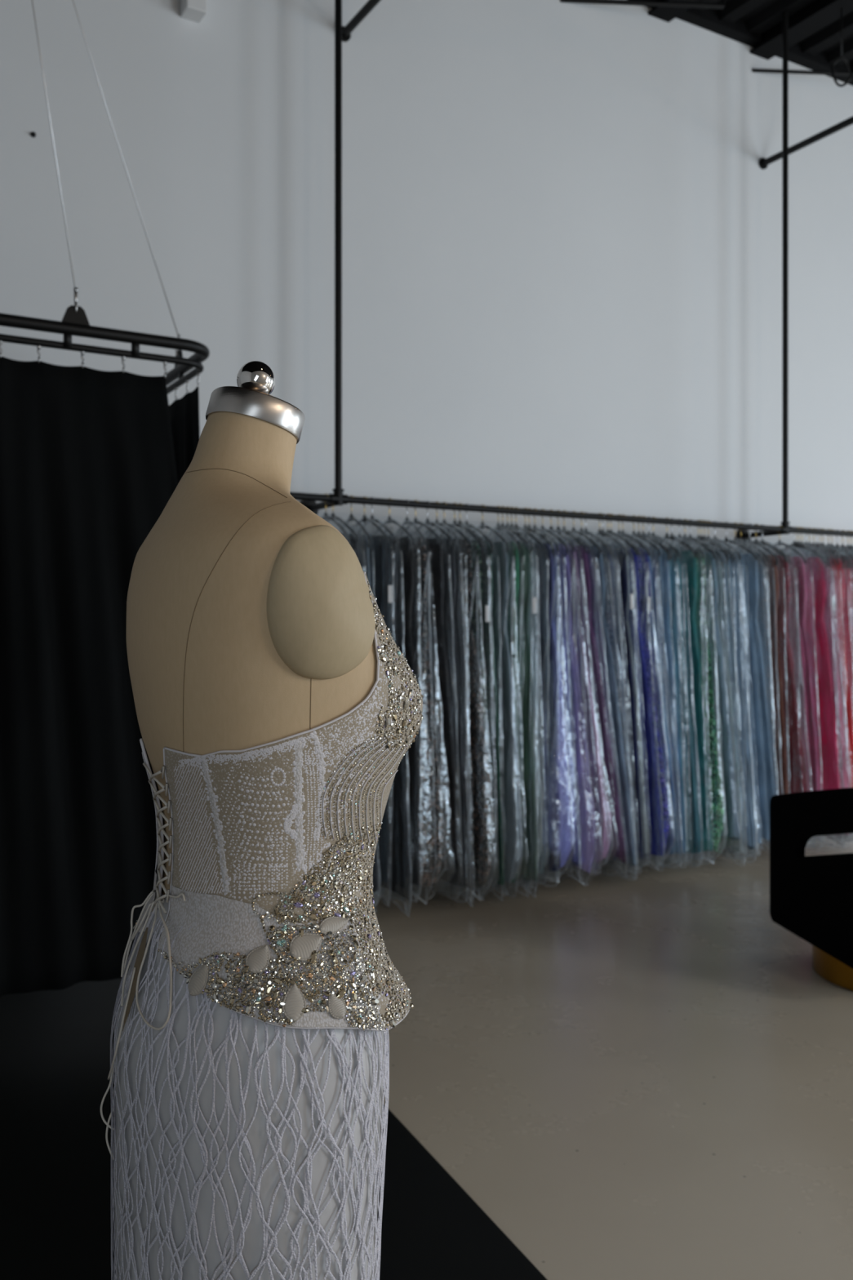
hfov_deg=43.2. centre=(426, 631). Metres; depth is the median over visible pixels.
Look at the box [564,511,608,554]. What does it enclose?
clothes hanger
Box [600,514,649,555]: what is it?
clothes hanger
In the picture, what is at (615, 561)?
bag
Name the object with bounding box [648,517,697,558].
clothes hanger
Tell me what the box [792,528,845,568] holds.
clothes hanger
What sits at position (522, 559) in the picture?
bag
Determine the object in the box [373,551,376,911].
bag
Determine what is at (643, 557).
gown
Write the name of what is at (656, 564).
bag
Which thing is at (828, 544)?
clothes hanger
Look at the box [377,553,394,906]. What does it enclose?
bag
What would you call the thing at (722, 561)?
gown
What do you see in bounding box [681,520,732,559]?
clothes hanger
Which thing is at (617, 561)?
bag
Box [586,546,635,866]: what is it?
gown
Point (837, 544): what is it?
clothes hanger
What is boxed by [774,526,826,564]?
clothes hanger
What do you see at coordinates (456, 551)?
gown
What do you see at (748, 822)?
gown
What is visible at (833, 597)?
bag
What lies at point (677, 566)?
bag
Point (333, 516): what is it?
clothes hanger
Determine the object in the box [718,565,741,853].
bag
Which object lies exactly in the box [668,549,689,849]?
gown
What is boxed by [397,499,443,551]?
clothes hanger
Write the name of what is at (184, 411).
curtain
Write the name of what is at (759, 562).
gown
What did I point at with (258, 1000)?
gown
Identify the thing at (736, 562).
gown
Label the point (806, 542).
clothes hanger
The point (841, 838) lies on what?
bag
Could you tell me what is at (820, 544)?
clothes hanger
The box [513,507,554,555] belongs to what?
clothes hanger
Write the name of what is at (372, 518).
clothes hanger
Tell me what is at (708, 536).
clothes hanger
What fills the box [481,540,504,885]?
gown
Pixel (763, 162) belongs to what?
tube
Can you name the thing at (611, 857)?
gown
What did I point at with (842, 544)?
clothes hanger
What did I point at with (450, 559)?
bag
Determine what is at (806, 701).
gown
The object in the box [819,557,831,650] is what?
gown
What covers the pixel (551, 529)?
clothes hanger
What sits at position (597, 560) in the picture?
bag
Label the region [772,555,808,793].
gown
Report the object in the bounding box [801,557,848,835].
gown
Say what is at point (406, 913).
bag
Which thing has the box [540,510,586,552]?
clothes hanger
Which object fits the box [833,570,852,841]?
bag
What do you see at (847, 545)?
clothes hanger
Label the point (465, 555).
bag
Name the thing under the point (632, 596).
bag
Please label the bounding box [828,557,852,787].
gown
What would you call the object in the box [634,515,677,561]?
clothes hanger
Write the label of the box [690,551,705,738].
gown
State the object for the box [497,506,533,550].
clothes hanger
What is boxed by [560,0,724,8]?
rod
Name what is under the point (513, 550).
gown
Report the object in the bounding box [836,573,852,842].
bag
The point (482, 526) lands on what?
clothes hanger
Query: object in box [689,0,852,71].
ceiling
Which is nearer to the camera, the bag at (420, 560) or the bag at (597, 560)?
the bag at (420, 560)
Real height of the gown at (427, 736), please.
1.560 m
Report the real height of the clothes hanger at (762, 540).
0.234 m
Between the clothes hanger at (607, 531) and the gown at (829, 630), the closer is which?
the clothes hanger at (607, 531)
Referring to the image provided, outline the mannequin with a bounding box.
[126,360,377,897]
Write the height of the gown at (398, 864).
1.590 m
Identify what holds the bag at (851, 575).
hanging from the clothes hanger at (814, 544)
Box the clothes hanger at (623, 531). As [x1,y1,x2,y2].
[607,514,650,555]
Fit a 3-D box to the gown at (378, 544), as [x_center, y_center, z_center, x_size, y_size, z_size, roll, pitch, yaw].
[-0.291,0.352,4.914,0.084,1.564,0.500,0,0,-35]
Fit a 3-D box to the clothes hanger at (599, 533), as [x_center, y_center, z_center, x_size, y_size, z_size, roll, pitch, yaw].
[0.908,-0.505,5.647,0.017,0.234,0.422,0,0,-34]
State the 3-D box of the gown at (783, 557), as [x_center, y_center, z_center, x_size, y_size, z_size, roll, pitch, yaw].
[1.960,0.362,6.234,0.064,1.583,0.496,0,0,-30]
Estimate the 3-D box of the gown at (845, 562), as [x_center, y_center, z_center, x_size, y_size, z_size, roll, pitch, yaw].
[2.398,0.362,6.465,0.052,1.585,0.537,0,0,-30]
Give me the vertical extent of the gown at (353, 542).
1.555 m
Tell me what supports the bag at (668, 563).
hanging from the clothes hanger at (633, 534)
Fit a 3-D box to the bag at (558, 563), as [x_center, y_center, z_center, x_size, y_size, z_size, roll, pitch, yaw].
[0.526,0.337,5.343,0.266,1.728,0.654,0,0,-24]
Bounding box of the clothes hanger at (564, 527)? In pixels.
[549,510,590,553]
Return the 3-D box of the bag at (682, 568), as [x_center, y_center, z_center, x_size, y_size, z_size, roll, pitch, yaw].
[1.219,0.335,5.789,0.066,1.723,0.577,0,0,-33]
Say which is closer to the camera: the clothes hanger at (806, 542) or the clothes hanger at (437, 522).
the clothes hanger at (437, 522)
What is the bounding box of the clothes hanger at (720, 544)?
[684,520,735,559]
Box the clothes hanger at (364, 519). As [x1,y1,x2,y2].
[349,496,388,543]
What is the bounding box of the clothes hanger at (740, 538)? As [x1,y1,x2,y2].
[728,522,768,561]
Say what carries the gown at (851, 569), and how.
hanging from the clothes hanger at (828, 544)
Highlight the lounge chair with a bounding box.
[769,787,852,991]
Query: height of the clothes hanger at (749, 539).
0.259 m
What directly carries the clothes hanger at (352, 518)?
hanging from the rail at (308, 500)
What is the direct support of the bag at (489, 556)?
hanging from the clothes hanger at (460, 522)
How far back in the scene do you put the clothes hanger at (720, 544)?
5.97 m
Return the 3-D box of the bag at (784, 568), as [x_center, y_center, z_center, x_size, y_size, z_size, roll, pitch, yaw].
[1.877,0.336,6.172,0.060,1.726,0.560,0,0,-30]
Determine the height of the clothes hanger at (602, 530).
0.259 m
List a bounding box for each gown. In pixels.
[100,571,422,1279]
[345,533,380,892]
[354,533,377,894]
[366,534,389,889]
[380,535,408,900]
[391,536,419,885]
[408,537,447,887]
[422,537,462,882]
[436,538,473,890]
[438,538,466,886]
[456,538,495,886]
[466,539,494,877]
[476,540,495,873]
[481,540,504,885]
[488,541,522,882]
[503,542,519,882]
[515,542,530,881]
[522,542,537,880]
[528,545,542,863]
[531,542,545,869]
[537,543,559,871]
[541,543,575,868]
[548,543,580,866]
[555,544,595,872]
[566,544,611,862]
[573,545,626,862]
[584,545,617,859]
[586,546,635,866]
[599,546,633,844]
[604,547,636,857]
[609,547,649,853]
[617,546,642,859]
[622,547,662,855]
[632,549,669,854]
[636,548,666,851]
[643,548,680,853]
[649,548,681,853]
[656,549,685,853]
[662,549,688,854]
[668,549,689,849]
[671,550,699,853]
[675,551,712,851]
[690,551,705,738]
[695,551,724,851]
[700,551,740,839]
[709,551,743,852]
[715,552,739,787]
[721,552,745,841]
[727,554,760,843]
[728,554,755,848]
[731,552,742,653]
[736,553,774,839]
[751,554,775,795]
[756,554,778,795]
[762,555,788,794]
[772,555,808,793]
[781,555,791,639]
[786,555,818,791]
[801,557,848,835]
[811,557,841,790]
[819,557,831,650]
[826,559,840,687]
[826,562,848,787]
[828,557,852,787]
[833,558,852,718]
[838,558,852,724]
[844,560,852,653]
[844,561,852,693]
[848,559,852,624]
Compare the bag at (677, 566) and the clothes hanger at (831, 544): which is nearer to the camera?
the bag at (677, 566)
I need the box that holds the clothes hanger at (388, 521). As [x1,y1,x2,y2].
[372,497,414,545]
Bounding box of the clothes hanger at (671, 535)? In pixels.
[656,517,699,558]
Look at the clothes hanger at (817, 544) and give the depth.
6.41 m
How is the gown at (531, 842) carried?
hanging from the clothes hanger at (507, 524)
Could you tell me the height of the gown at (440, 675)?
1.568 m
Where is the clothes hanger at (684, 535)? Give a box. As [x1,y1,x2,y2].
[667,519,715,559]
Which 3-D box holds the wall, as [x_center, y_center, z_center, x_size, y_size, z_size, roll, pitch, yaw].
[1.552,-1.190,6.502,17.000,4.920,0.150,0,0,-30]
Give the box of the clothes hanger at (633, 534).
[616,515,661,555]
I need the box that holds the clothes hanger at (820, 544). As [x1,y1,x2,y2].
[800,528,849,568]
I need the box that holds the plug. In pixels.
[30,131,35,137]
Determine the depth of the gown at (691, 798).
5.58 m
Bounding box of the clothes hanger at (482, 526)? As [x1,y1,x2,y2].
[465,504,509,553]
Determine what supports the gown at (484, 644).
hanging from the clothes hanger at (460, 522)
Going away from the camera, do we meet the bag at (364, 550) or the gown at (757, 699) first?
the bag at (364, 550)
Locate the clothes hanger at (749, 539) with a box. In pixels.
[732,523,777,565]
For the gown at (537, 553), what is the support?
hanging from the clothes hanger at (516, 525)
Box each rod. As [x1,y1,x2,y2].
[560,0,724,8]
[751,68,852,75]
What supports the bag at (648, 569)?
hanging from the rail at (308, 500)
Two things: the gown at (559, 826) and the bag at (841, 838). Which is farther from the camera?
the bag at (841, 838)
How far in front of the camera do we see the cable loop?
6.20 m
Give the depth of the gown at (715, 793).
5.68 m
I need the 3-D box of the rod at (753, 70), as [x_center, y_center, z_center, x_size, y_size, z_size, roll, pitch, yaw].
[2.674,-3.561,6.734,1.308,0.178,0.022,0,0,-4]
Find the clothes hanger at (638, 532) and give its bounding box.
[618,515,669,560]
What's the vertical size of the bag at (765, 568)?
1.737 m
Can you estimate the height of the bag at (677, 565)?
1.758 m
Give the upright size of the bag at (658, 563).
1.745 m
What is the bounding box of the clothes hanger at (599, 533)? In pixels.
[582,512,628,555]
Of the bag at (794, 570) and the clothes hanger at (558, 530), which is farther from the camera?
the bag at (794, 570)
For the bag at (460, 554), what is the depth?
4.87 m
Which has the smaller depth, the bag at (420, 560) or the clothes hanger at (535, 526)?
the bag at (420, 560)
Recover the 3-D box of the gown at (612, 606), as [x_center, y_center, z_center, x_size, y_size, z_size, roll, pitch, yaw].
[0.901,0.348,5.579,0.123,1.557,0.510,0,0,-30]
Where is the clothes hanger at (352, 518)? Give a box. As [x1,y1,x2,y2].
[340,495,370,547]
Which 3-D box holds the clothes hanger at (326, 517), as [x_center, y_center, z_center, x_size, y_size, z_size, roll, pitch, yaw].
[-0.454,-0.492,4.854,0.017,0.259,0.422,0,0,-34]
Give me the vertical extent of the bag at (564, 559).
1.723 m
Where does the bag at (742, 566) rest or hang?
hanging from the clothes hanger at (720, 544)
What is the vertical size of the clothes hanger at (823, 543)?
0.259 m
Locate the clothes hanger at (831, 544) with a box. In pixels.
[812,528,852,557]
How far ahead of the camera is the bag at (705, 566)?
5.66 m
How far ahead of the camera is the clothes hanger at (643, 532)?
5.72 m
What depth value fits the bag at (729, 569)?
5.73 m
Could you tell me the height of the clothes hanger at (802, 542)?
0.234 m
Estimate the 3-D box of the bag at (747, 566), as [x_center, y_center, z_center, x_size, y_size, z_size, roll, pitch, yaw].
[1.627,0.350,6.053,0.059,1.754,0.565,0,0,-25]
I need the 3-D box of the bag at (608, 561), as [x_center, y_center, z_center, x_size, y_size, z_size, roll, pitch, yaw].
[0.844,0.354,5.527,0.150,1.763,0.616,0,0,-30]
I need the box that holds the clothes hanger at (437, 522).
[422,501,461,548]
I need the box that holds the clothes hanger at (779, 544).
[762,525,805,563]
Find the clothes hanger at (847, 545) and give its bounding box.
[827,530,852,558]
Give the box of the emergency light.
[180,0,207,22]
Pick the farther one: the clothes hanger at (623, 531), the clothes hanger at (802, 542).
the clothes hanger at (802, 542)
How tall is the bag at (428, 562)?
1.740 m
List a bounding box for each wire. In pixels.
[31,0,75,287]
[71,0,177,335]
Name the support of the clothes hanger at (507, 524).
hanging from the rail at (308, 500)
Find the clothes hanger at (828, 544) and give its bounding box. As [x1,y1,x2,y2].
[808,528,852,559]
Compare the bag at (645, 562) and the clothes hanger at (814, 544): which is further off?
the clothes hanger at (814, 544)
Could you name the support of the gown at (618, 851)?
hanging from the clothes hanger at (558, 530)
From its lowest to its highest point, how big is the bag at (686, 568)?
1.742 m
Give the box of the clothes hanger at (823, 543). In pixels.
[804,528,852,568]
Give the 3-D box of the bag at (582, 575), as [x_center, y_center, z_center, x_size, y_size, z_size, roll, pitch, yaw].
[0.751,0.333,5.457,0.233,1.720,0.641,0,0,-30]
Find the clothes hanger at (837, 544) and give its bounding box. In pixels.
[817,529,852,557]
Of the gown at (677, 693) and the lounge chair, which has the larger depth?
the gown at (677, 693)
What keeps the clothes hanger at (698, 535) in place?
hanging from the rail at (308, 500)
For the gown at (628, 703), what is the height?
1.587 m
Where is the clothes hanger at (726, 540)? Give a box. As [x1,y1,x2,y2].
[706,521,757,560]
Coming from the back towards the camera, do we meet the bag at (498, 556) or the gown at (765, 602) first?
the gown at (765, 602)
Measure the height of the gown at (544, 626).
1.569 m
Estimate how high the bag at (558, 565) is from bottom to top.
1.737 m
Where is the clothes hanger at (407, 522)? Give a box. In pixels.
[395,498,426,545]
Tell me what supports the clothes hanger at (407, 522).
hanging from the rail at (308, 500)
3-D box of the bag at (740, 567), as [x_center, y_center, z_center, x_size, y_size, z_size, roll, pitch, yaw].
[1.614,0.356,5.981,0.066,1.765,0.618,0,0,-26]
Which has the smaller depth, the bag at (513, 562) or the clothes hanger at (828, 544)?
the bag at (513, 562)
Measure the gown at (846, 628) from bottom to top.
1.577 m
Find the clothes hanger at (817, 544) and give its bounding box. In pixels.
[796,528,848,568]
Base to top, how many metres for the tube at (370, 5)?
0.070 m
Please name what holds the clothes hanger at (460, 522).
hanging from the rail at (308, 500)
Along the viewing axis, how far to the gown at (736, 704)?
5.82 m
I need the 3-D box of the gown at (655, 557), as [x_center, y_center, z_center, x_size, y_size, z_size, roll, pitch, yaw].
[1.160,0.351,5.697,0.062,1.563,0.551,0,0,-30]
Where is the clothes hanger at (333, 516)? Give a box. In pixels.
[326,503,358,542]
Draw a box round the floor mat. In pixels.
[0,977,547,1279]
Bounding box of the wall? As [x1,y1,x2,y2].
[0,0,852,559]
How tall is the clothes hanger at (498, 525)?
0.234 m
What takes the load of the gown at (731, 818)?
attached to the bag at (729, 569)
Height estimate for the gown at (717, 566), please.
1.601 m
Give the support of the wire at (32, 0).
hanging from the ceiling
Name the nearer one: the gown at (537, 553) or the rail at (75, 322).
the rail at (75, 322)
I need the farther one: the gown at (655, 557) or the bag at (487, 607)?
the gown at (655, 557)
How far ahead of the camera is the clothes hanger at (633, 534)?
5.71 m
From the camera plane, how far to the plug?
4.54 m
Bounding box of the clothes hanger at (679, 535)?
[666,518,704,558]
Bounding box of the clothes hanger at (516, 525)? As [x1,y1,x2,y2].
[499,506,543,551]
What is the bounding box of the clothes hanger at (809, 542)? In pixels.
[790,527,839,564]
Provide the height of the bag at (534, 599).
1.760 m
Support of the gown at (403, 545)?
hanging from the clothes hanger at (388, 521)
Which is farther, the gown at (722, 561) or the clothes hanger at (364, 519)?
the gown at (722, 561)
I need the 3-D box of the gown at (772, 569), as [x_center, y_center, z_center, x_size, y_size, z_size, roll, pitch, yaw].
[1.885,0.350,6.158,0.051,1.559,0.511,0,0,-30]
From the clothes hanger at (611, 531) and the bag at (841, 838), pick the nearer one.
the clothes hanger at (611, 531)
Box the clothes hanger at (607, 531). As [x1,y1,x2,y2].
[589,513,637,555]
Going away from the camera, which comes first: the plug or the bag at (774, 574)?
the plug
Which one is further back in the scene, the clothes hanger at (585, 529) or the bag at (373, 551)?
the clothes hanger at (585, 529)
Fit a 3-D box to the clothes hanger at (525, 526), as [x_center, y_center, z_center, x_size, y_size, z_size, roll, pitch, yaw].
[0.496,-0.505,5.406,0.017,0.234,0.422,0,0,-37]
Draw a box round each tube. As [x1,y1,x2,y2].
[342,0,381,42]
[758,116,852,169]
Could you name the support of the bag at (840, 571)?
hanging from the clothes hanger at (806, 542)
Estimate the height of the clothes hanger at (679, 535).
0.234 m
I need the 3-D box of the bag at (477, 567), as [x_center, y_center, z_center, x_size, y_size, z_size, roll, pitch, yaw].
[0.128,0.351,5.099,0.161,1.756,0.642,0,0,-30]
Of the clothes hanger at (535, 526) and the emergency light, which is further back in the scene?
the clothes hanger at (535, 526)
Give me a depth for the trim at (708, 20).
6.58 m
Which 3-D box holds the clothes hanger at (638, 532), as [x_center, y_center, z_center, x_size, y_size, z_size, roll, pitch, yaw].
[1.140,-0.492,5.782,0.017,0.259,0.422,0,0,-37]
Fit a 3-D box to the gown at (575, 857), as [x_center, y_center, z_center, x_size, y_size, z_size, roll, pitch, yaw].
[0.597,0.347,5.368,0.063,1.554,0.545,0,0,-28]
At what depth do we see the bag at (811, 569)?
6.06 m
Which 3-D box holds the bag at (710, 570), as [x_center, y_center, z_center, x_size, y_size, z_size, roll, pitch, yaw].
[1.427,0.351,5.863,0.213,1.757,0.607,0,0,-30]
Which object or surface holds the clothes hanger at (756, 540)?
hanging from the rail at (308, 500)
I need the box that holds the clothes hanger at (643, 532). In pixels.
[625,515,672,560]
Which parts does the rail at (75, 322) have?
hanging plate, hanging plate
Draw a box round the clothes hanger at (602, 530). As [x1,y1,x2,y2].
[587,512,627,559]
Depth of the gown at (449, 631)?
4.92 m
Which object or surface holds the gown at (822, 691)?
in the bag at (841, 838)
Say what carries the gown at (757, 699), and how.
attached to the bag at (765, 568)
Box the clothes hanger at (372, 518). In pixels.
[356,496,396,544]
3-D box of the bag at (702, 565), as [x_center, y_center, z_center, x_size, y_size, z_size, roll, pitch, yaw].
[1.324,0.353,5.835,0.083,1.759,0.578,0,0,-34]
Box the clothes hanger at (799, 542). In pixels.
[784,526,826,566]
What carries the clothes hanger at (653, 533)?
hanging from the rail at (308, 500)
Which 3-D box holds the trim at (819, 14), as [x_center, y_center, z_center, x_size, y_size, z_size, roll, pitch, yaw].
[3.895,-3.636,3.590,0.160,0.108,7.240,0,0,-30]
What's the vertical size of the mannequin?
1.532 m
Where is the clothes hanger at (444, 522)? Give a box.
[426,502,471,546]
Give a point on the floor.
(649, 1076)
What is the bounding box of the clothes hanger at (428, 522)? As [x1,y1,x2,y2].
[408,500,454,551]
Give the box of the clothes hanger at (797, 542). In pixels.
[779,526,825,564]
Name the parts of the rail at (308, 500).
post, post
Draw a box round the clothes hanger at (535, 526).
[519,508,559,551]
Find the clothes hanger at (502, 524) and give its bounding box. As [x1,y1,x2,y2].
[486,506,529,550]
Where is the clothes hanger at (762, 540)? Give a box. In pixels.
[744,524,790,562]
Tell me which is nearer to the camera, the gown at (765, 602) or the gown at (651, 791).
the gown at (651, 791)
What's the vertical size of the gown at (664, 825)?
1.567 m
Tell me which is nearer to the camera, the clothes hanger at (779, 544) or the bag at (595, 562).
the bag at (595, 562)
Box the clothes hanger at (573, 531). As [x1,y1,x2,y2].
[556,511,600,559]
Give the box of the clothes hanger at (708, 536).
[693,520,734,563]
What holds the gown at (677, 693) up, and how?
attached to the bag at (682, 568)
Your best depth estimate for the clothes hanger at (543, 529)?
5.38 m
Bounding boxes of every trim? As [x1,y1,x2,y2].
[636,0,852,85]
[648,0,700,22]
[750,0,852,60]
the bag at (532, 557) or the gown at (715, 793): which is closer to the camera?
the bag at (532, 557)
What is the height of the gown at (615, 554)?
1.561 m
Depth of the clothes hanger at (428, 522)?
5.08 m
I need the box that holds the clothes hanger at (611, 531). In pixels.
[592,513,639,555]
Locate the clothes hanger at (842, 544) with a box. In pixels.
[826,529,852,555]
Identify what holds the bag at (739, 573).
hanging from the clothes hanger at (701, 535)
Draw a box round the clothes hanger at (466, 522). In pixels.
[448,503,493,553]
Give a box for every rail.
[0,287,209,394]
[289,0,852,541]
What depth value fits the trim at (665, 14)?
6.23 m
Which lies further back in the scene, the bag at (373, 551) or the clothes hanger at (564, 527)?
the clothes hanger at (564, 527)
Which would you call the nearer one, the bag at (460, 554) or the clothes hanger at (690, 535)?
the bag at (460, 554)
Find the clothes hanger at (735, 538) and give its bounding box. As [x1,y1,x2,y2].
[718,522,762,560]
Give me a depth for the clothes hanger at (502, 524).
5.28 m
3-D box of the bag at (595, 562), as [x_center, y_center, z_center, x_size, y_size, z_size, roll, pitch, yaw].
[0.764,0.339,5.489,0.160,1.733,0.625,0,0,-34]
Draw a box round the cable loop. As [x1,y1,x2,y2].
[831,8,852,87]
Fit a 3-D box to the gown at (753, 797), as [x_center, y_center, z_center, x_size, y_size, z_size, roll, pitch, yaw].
[1.604,0.359,5.962,0.053,1.579,0.572,0,0,-36]
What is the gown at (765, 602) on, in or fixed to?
attached to the bag at (774, 574)
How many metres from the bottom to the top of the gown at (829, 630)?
1.556 m
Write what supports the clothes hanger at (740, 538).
hanging from the rail at (308, 500)
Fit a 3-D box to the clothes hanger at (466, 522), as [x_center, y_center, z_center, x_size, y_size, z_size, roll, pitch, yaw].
[0.196,-0.492,5.232,0.017,0.259,0.422,0,0,-34]
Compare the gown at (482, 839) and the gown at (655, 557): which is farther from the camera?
the gown at (655, 557)
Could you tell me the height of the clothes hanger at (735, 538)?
0.234 m
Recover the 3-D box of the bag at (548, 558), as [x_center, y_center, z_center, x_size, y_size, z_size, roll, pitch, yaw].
[0.436,0.344,5.348,0.098,1.743,0.562,0,0,-34]
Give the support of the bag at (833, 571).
hanging from the clothes hanger at (799, 542)
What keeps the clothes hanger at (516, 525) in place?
hanging from the rail at (308, 500)
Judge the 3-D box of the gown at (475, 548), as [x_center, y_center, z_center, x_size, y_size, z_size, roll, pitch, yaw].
[0.155,0.358,5.164,0.058,1.576,0.535,0,0,-37]
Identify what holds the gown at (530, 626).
in the bag at (536, 565)
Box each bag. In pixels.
[364,550,380,906]
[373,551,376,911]
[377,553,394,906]
[382,553,411,916]
[387,560,422,902]
[404,553,445,904]
[439,554,470,902]
[439,559,462,897]
[444,555,472,906]
[462,555,493,901]
[473,555,498,889]
[473,559,496,893]
[487,555,504,900]
[488,556,521,896]
[496,559,522,897]
[497,557,533,896]
[508,557,538,897]
[518,557,542,893]
[518,558,549,884]
[537,558,572,882]
[537,564,559,886]
[559,559,580,880]
[564,559,595,886]
[574,559,613,875]
[595,561,626,874]
[597,560,621,874]
[608,560,639,879]
[613,560,635,879]
[617,560,638,871]
[623,562,648,867]
[624,561,643,873]
[637,562,663,870]
[640,562,674,869]
[649,564,674,864]
[651,563,681,866]
[652,564,688,868]
[665,566,685,866]
[666,563,682,867]
[674,568,702,866]
[677,564,711,865]
[677,566,710,860]
[680,568,693,863]
[689,564,727,863]
[706,571,739,857]
[714,568,746,865]
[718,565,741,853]
[722,566,750,857]
[730,566,759,857]
[730,567,756,862]
[738,573,747,855]
[755,568,777,853]
[760,568,778,848]
[760,573,782,842]
[767,568,788,842]
[794,569,814,847]
[795,568,799,699]
[806,568,823,848]
[818,570,844,844]
[821,573,850,847]
[823,574,852,839]
[826,570,850,846]
[831,570,844,843]
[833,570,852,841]
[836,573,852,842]
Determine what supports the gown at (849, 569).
hanging from the clothes hanger at (823, 543)
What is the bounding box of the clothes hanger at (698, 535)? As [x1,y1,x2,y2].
[678,520,728,563]
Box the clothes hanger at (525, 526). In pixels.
[506,507,551,546]
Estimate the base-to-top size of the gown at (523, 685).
1.601 m
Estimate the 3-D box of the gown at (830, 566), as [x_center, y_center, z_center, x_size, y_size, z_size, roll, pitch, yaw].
[2.297,0.365,6.388,0.053,1.591,0.520,0,0,-26]
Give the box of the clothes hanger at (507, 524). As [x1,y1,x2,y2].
[491,506,532,555]
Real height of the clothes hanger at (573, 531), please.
0.259 m
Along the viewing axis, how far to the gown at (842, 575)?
6.31 m
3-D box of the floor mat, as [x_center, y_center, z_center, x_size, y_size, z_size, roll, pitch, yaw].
[-1.731,1.268,1.631,3.977,0.004,4.781,0,0,-24]
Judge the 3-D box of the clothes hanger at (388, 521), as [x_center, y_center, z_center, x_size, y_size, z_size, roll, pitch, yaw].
[-0.172,-0.505,5.018,0.017,0.234,0.422,0,0,-34]
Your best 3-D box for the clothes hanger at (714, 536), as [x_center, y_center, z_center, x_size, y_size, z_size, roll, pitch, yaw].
[1.623,-0.505,6.063,0.017,0.234,0.422,0,0,-27]
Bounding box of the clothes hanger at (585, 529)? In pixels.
[571,511,611,554]
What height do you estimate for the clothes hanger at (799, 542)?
0.259 m
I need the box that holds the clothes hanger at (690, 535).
[674,519,720,559]
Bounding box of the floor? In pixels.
[373,833,852,1279]
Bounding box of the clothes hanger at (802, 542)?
[786,527,830,564]
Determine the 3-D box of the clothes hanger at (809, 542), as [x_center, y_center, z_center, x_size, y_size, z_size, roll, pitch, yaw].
[2.295,-0.505,6.454,0.017,0.234,0.422,0,0,-32]
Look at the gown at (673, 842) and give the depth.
5.50 m
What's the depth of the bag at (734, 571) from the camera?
5.79 m
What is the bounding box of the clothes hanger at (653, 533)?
[636,516,679,557]
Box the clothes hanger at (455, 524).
[437,502,482,548]
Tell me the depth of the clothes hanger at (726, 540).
6.05 m
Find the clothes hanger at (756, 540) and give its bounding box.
[735,524,786,561]
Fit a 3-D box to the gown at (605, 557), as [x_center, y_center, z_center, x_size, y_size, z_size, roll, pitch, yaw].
[0.873,0.367,5.561,0.112,1.594,0.509,0,0,-30]
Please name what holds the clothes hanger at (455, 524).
hanging from the rail at (308, 500)
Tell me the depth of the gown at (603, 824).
5.25 m
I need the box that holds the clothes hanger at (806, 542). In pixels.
[788,527,834,564]
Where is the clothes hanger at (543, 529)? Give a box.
[528,508,568,556]
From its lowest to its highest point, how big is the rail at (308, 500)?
3.112 m
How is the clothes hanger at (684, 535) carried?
hanging from the rail at (308, 500)
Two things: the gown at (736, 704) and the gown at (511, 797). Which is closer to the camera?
the gown at (511, 797)
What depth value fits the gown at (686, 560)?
5.69 m
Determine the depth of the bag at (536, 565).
5.11 m
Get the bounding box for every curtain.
[0,340,177,995]
[168,373,199,483]
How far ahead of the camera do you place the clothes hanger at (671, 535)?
5.81 m
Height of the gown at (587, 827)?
1.602 m
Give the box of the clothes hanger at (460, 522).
[443,502,485,548]
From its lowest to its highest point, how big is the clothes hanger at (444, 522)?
0.234 m
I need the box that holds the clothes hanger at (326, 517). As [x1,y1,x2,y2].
[322,493,350,542]
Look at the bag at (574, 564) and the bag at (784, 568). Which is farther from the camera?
the bag at (784, 568)
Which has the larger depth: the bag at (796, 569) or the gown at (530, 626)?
the bag at (796, 569)
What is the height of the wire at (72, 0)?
2.586 m
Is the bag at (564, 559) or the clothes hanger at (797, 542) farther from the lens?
the clothes hanger at (797, 542)
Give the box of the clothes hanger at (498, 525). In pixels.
[484,505,520,550]
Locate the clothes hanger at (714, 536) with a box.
[697,520,741,559]
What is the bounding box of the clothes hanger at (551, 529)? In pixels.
[536,509,574,552]
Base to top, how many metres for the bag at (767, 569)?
1.720 m
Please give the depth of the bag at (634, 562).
5.43 m
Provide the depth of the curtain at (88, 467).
3.39 m
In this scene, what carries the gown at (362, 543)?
hanging from the clothes hanger at (352, 518)
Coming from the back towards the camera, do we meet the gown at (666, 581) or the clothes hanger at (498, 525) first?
the gown at (666, 581)

